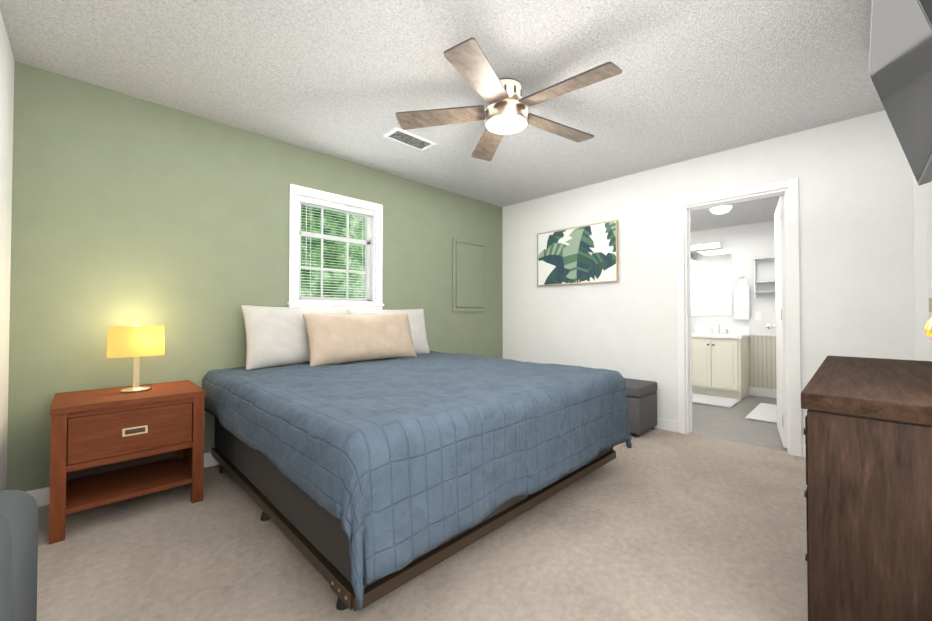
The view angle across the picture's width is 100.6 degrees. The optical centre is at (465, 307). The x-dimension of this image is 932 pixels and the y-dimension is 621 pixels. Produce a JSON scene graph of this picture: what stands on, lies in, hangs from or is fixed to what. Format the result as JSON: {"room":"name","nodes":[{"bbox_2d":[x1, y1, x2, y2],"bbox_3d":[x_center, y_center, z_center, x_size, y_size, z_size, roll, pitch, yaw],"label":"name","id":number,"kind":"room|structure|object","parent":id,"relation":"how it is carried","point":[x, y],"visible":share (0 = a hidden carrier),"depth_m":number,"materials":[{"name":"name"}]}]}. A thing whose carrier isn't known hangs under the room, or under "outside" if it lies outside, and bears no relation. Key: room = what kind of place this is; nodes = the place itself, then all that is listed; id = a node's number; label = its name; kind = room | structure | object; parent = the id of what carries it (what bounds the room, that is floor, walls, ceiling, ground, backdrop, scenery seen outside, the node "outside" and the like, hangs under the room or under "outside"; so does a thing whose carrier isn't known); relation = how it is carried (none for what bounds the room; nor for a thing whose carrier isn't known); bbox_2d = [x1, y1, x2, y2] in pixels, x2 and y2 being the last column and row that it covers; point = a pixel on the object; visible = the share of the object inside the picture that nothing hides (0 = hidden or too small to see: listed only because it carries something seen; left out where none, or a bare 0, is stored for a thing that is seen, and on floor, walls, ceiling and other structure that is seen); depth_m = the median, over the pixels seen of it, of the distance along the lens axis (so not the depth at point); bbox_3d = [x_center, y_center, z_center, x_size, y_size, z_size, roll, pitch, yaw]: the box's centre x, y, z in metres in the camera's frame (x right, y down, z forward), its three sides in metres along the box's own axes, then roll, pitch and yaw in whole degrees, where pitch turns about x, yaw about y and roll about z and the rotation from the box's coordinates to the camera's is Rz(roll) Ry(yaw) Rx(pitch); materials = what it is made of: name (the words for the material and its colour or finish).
{"room":"bedroom","nodes":[
{"label":"bedroom","id":0,"kind":"room"},
{"bbox_2d":[0,10,13,490],"bbox_3d":[-2.148,-0.128,1.690,0.120,2.440,0.990,1,-1,-45],"label":"wall","id":1,"kind":"structure","parent":0,"point":[6,101],"depth_m":1.94,"materials":[{"name":"white paint"}]},
{"bbox_2d":[6,61,502,491],"bbox_3d":[-1.354,-0.103,3.255,5.250,2.440,0.120,1,-1,-45],"label":"wall","id":2,"kind":"structure","parent":0,"point":[128,210],"depth_m":2.54,"materials":[{"name":"paint"}]},
{"bbox_2d":[26,452,219,506],"bbox_3d":[-0.987,1.074,3.505,4.110,0.095,0.014,1,-1,-45],"label":"baseboard","id":3,"kind":"structure","parent":2,"relation":"attached to","point":[41,496],"depth_m":2.16,"materials":[{"name":"white"}]},
{"bbox_2d":[287,184,383,309],"bbox_3d":[-1.146,-0.475,3.441,0.880,1.030,0.155,1,-1,-45],"label":"window unit","id":4,"kind":"structure","parent":2,"relation":"in","point":[296,192],"depth_m":3.42,"materials":[{"name":"white wood"}]},
{"bbox_2d":[299,197,372,302],"bbox_3d":[-1.136,-0.476,3.431,0.684,0.860,0.044,1,-1,-45],"label":"window blinds","id":5,"kind":"object","parent":4,"relation":"attached to","point":[306,201],"visible":0.85,"depth_m":3.40,"materials":[{"name":"white plastic"}]},
{"bbox_2d":[452,237,486,311],"bbox_3d":[0.051,-0.372,4.547,0.560,0.840,0.024,1,-1,-45],"label":"access panel","id":6,"kind":"object","parent":2,"relation":"attached to","point":[468,275],"depth_m":4.52,"materials":[{"name":"green paint"}]},
{"bbox_2d":[37,428,807,620],"bbox_3d":[-0.089,1.146,1.905,5.180,0.100,3.790,1,-1,-45],"label":"floor carpet","id":7,"kind":"object","parent":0,"point":[656,524],"depth_m":1.69,"materials":[{"name":"beige carpet"}]},
{"bbox_2d":[0,490,38,620],"bbox_3d":[-1.247,0.692,0.537,0.840,0.765,0.798,1,-1,-45],"label":"armchair","id":8,"kind":"object","parent":7,"relation":"on","point":[19,509],"visible":1,"depth_m":0.85,"materials":[{"name":"grey fabric"}]},
{"bbox_2d":[49,380,205,544],"bbox_3d":[-1.885,0.788,2.177,0.608,0.625,0.506,1,-1,-45],"label":"nightstand","id":9,"kind":"object","parent":7,"relation":"on","point":[110,445],"visible":1,"depth_m":2.04,"materials":[{"name":"brown wood"}]},
{"bbox_2d":[106,325,164,392],"bbox_3d":[-1.880,0.288,2.208,0.250,0.371,0.140,1,-1,-45],"label":"bedside lamp","id":10,"kind":"object","parent":9,"relation":"on","point":[135,342],"visible":1,"depth_m":2.17,"materials":[{"name":"yellow fabric"}]},
{"bbox_2d":[202,305,631,610],"bbox_3d":[-0.339,0.543,2.644,2.106,1.128,2.115,1,-1,-45],"label":"bed","id":11,"kind":"object","parent":7,"relation":"on","point":[364,458],"visible":1,"depth_m":1.78,"materials":[{"name":"blue fabric"}]},
{"bbox_2d":[241,305,347,369],"bbox_3d":[-1.278,0.213,3.038,0.169,0.500,0.880,-20,-14,41],"label":"pillow","id":12,"kind":"object","parent":11,"relation":"on","point":[276,337],"depth_m":2.84,"materials":[{"name":"white fabric"}]},
{"bbox_2d":[302,314,416,365],"bbox_3d":[-0.839,0.245,3.218,1.020,0.440,0.170,1,-21,-45],"label":"pillow","id":13,"kind":"object","parent":11,"relation":"on","point":[330,339],"depth_m":3.09,"materials":[{"name":"beige fabric"}]},
{"bbox_2d":[348,308,429,353],"bbox_3d":[-0.702,0.232,3.607,0.880,0.500,0.169,1,-15,-43],"label":"pillow","id":14,"kind":"object","parent":11,"relation":"on","point":[417,328],"depth_m":3.72,"materials":[{"name":"beige fabric"}]},
{"bbox_2d":[624,378,656,436],"bbox_3d":[1.484,0.905,3.597,0.426,0.435,0.426,1,-1,-45],"label":"ottoman","id":15,"kind":"object","parent":7,"relation":"on","point":[641,395],"visible":0.5,"depth_m":3.37,"materials":[{"name":"fabric"}]},
{"bbox_2d":[801,356,931,620],"bbox_3d":[1.748,0.681,1.583,1.534,0.820,0.476,1,-1,-45],"label":"dresser","id":16,"kind":"object","parent":7,"relation":"on","point":[868,443],"visible":1,"depth_m":1.12,"materials":[{"name":"brown wood"}]},
{"bbox_2d":[925,318,931,340],"bbox_3d":[1.796,0.123,1.408,0.164,0.285,0.164,1,-1,-45],"label":"lamp","id":17,"kind":"object","parent":16,"relation":"on","point":[928,329],"visible":1,"depth_m":1.44,"materials":[{"name":"gold metal"}]},
{"bbox_2d":[0,0,884,206],"bbox_3d":[-0.064,-1.393,1.970,5.250,0.100,3.790,1,-1,-45],"label":"ceiling","id":18,"kind":"structure","parent":0,"point":[347,80],"depth_m":2.18,"materials":[{"name":"white paint"}]},
{"bbox_2d":[383,127,435,150],"bbox_3d":[-0.440,-1.319,3.039,0.380,0.012,0.170,1,-1,-45],"label":"ceiling vent","id":19,"kind":"object","parent":18,"relation":"in","point":[407,138],"visible":1,"depth_m":3.02,"materials":[{"name":"white metal"}]},
{"bbox_2d":[396,37,621,160],"bbox_3d":[0.273,-1.211,2.296,1.301,0.250,1.255,1,-1,-45],"label":"fan","id":20,"kind":"object","parent":18,"relation":"hanging from","point":[504,112],"visible":1,"depth_m":2.23,"materials":[{"name":"brown wood"}]},
{"bbox_2d":[502,110,915,443],"bbox_3d":[1.760,-0.095,3.753,0.120,2.440,3.550,1,-1,-45],"label":"wall","id":21,"kind":"structure","parent":0,"point":[856,248],"depth_m":3.26,"materials":[{"name":"white paint"}]},
{"bbox_2d":[537,220,618,285],"bbox_3d":[1.187,-0.567,4.227,0.034,0.616,0.956,1,-1,-45],"label":"framed art","id":22,"kind":"object","parent":21,"relation":"attached to","point":[582,254],"visible":1,"depth_m":4.17,"materials":[{"name":"green paper"}]},
{"bbox_2d":[654,418,677,431],"bbox_3d":[1.201,1.085,4.205,0.014,0.095,2.015,1,-1,-45],"label":"baseboard","id":23,"kind":"structure","parent":21,"relation":"attached to","point":[665,424],"depth_m":3.54,"materials":[{"name":"white wood"}]},
{"bbox_2d":[676,177,801,456],"bbox_3d":[2.256,0.071,3.249,0.160,2.092,0.844,1,-1,-45],"label":"door frame","id":24,"kind":"structure","parent":21,"relation":"attached to","point":[788,188],"depth_m":3.07,"materials":[{"name":"white wood"}]},
{"bbox_2d":[766,196,786,447],"bbox_3d":[2.692,0.110,3.358,0.676,1.993,0.218,1,-1,-45],"label":"door leaf","id":25,"kind":"structure","parent":21,"relation":"in","point":[780,326],"depth_m":3.16,"materials":[{"name":"white wood"}]},
{"bbox_2d":[802,444,805,457],"bbox_3d":[2.723,1.061,2.665,0.014,0.095,0.615,1,-1,-45],"label":"baseboard","id":26,"kind":"structure","parent":21,"relation":"attached to","point":[803,445],"depth_m":2.87,"materials":[{"name":"white wood"}]},
{"bbox_2d":[912,172,931,360],"bbox_3d":[2.921,0.055,2.466,0.034,2.100,0.080,1,-1,-45],"label":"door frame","id":27,"kind":"structure","parent":21,"relation":"attached to","point":[922,220],"depth_m":2.47,"materials":[{"name":"white"}]},
{"bbox_2d":[691,221,775,394],"bbox_3d":[3.590,-0.070,5.344,0.120,2.440,2.320,1,-1,-45],"label":"wall","id":28,"kind":"structure","parent":0,"point":[746,244],"depth_m":5.10,"materials":[{"name":"white paint"}]},
{"bbox_2d":[691,242,720,250],"bbox_3d":[3.308,-0.858,5.471,0.119,0.070,0.480,1,-1,-45],"label":"light bar","id":29,"kind":"object","parent":28,"relation":"attached to","point":[705,246],"visible":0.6,"depth_m":5.42,"materials":[{"name":"white glass"}]},
{"bbox_2d":[691,249,731,315],"bbox_3d":[3.382,-0.343,5.466,0.007,0.910,0.620,1,-1,-45],"label":"bathroom mirror","id":30,"kind":"object","parent":28,"relation":"attached to","point":[711,283],"visible":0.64,"depth_m":5.41,"materials":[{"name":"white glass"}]},
{"bbox_2d":[734,275,749,319],"bbox_3d":[3.667,-0.137,5.139,0.057,0.588,0.170,1,-1,-45],"label":"hand towel","id":31,"kind":"object","parent":28,"relation":"attached to","point":[741,302],"visible":0.94,"depth_m":5.12,"materials":[{"name":"white fabric"}]},
{"bbox_2d":[755,311,761,319],"bbox_3d":[3.801,0.105,5.037,0.005,0.120,0.070,1,-1,-45],"label":"outlet","id":32,"kind":"object","parent":28,"relation":"attached to","point":[758,315],"visible":1,"depth_m":5.03,"materials":[{"name":"white plastic"}]},
{"bbox_2d":[749,387,776,397],"bbox_3d":[3.187,1.074,4.012,2.300,0.110,0.780,1,-1,-45],"label":"baseboard","id":33,"kind":"structure","parent":28,"relation":"attached to","point":[763,392],"depth_m":4.98,"materials":[{"name":"white wood"}]},
{"bbox_2d":[754,257,774,297],"bbox_3d":[3.883,-0.392,4.873,0.130,0.530,0.431,1,-1,-45],"label":"shelf rack","id":34,"kind":"object","parent":28,"relation":"attached to","point":[758,259],"visible":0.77,"depth_m":5.03,"materials":[{"name":"silver metal"}]},
{"bbox_2d":[690,195,783,231],"bbox_3d":[2.729,-1.208,4.511,2.300,0.190,2.080,1,-1,-45],"label":"ceiling","id":35,"kind":"structure","parent":0,"point":[761,210],"depth_m":4.66,"materials":[{"name":"white paint"}]},
{"bbox_2d":[710,206,731,213],"bbox_3d":[2.856,-1.085,4.338,0.208,0.059,0.208,1,-1,-45],"label":"dome","id":36,"kind":"object","parent":35,"relation":"attached to","point":[720,210],"visible":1,"depth_m":4.28,"materials":[{"name":"white glass"}]},
{"bbox_2d":[690,395,787,451],"bbox_3d":[2.747,1.187,4.490,2.490,0.100,2.320,1,-1,-45],"label":"floor","id":37,"kind":"structure","parent":0,"point":[731,424],"depth_m":3.73,"materials":[{"name":"grey tile"}]},
{"bbox_2d":[692,393,739,407],"bbox_3d":[2.877,1.131,4.830,0.530,0.021,0.820,1,-1,-45],"label":"bath mat","id":38,"kind":"object","parent":37,"relation":"on","point":[714,401],"visible":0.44,"depth_m":4.66,"materials":[{"name":"white fabric"}]},
{"bbox_2d":[691,324,749,399],"bbox_3d":[3.317,0.685,5.128,0.550,0.923,0.645,1,-1,-45],"label":"bathroom vanity","id":39,"kind":"object","parent":37,"relation":"on","point":[720,361],"visible":0.92,"depth_m":4.95,"materials":[{"name":"beige wood"}]},
{"bbox_2d":[745,403,776,423],"bbox_3d":[3.300,1.119,4.082,0.900,0.021,0.440,1,-1,-45],"label":"bath mat","id":40,"kind":"object","parent":37,"relation":"on","point":[764,412],"visible":0.54,"depth_m":4.05,"materials":[{"name":"white fabric"}]},
{"bbox_3d":[1.269,-0.143,0.687,5.130,2.440,0.120,1,-1,-45],"label":"wall","id":41,"kind":"structure","parent":0,"visible":0},
{"bbox_2d":[869,0,931,185],"bbox_3d":[1.817,-0.935,1.531,1.160,0.649,0.287,1,-1,-45],"label":"screen","id":42,"kind":"object","parent":41,"relation":"attached to","point":[900,64],"visible":1,"depth_m":1.54,"materials":[{"name":"black"}]},
{"label":"outside","id":43,"kind":"structure","parent":0,"visible":0},
{"bbox_2d":[301,205,364,297],"bbox_3d":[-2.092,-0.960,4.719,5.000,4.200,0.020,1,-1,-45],"label":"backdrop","id":44,"kind":"structure","parent":43,"point":[306,259],"depth_m":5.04,"materials":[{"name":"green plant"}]},
{"bbox_3d":[3.503,-0.096,3.711,2.300,2.440,0.120,1,-1,-45],"label":"wall","id":45,"kind":"structure","parent":0,"visible":0},
{"bbox_2d":[748,335,776,389],"bbox_3d":[3.471,0.684,4.300,1.500,0.680,0.780,1,-1,-45],"label":"wainscot","id":46,"kind":"structure","parent":45,"relation":"attached to","point":[762,361],"depth_m":4.99,"materials":[{"name":"beige wood"}]}
]}

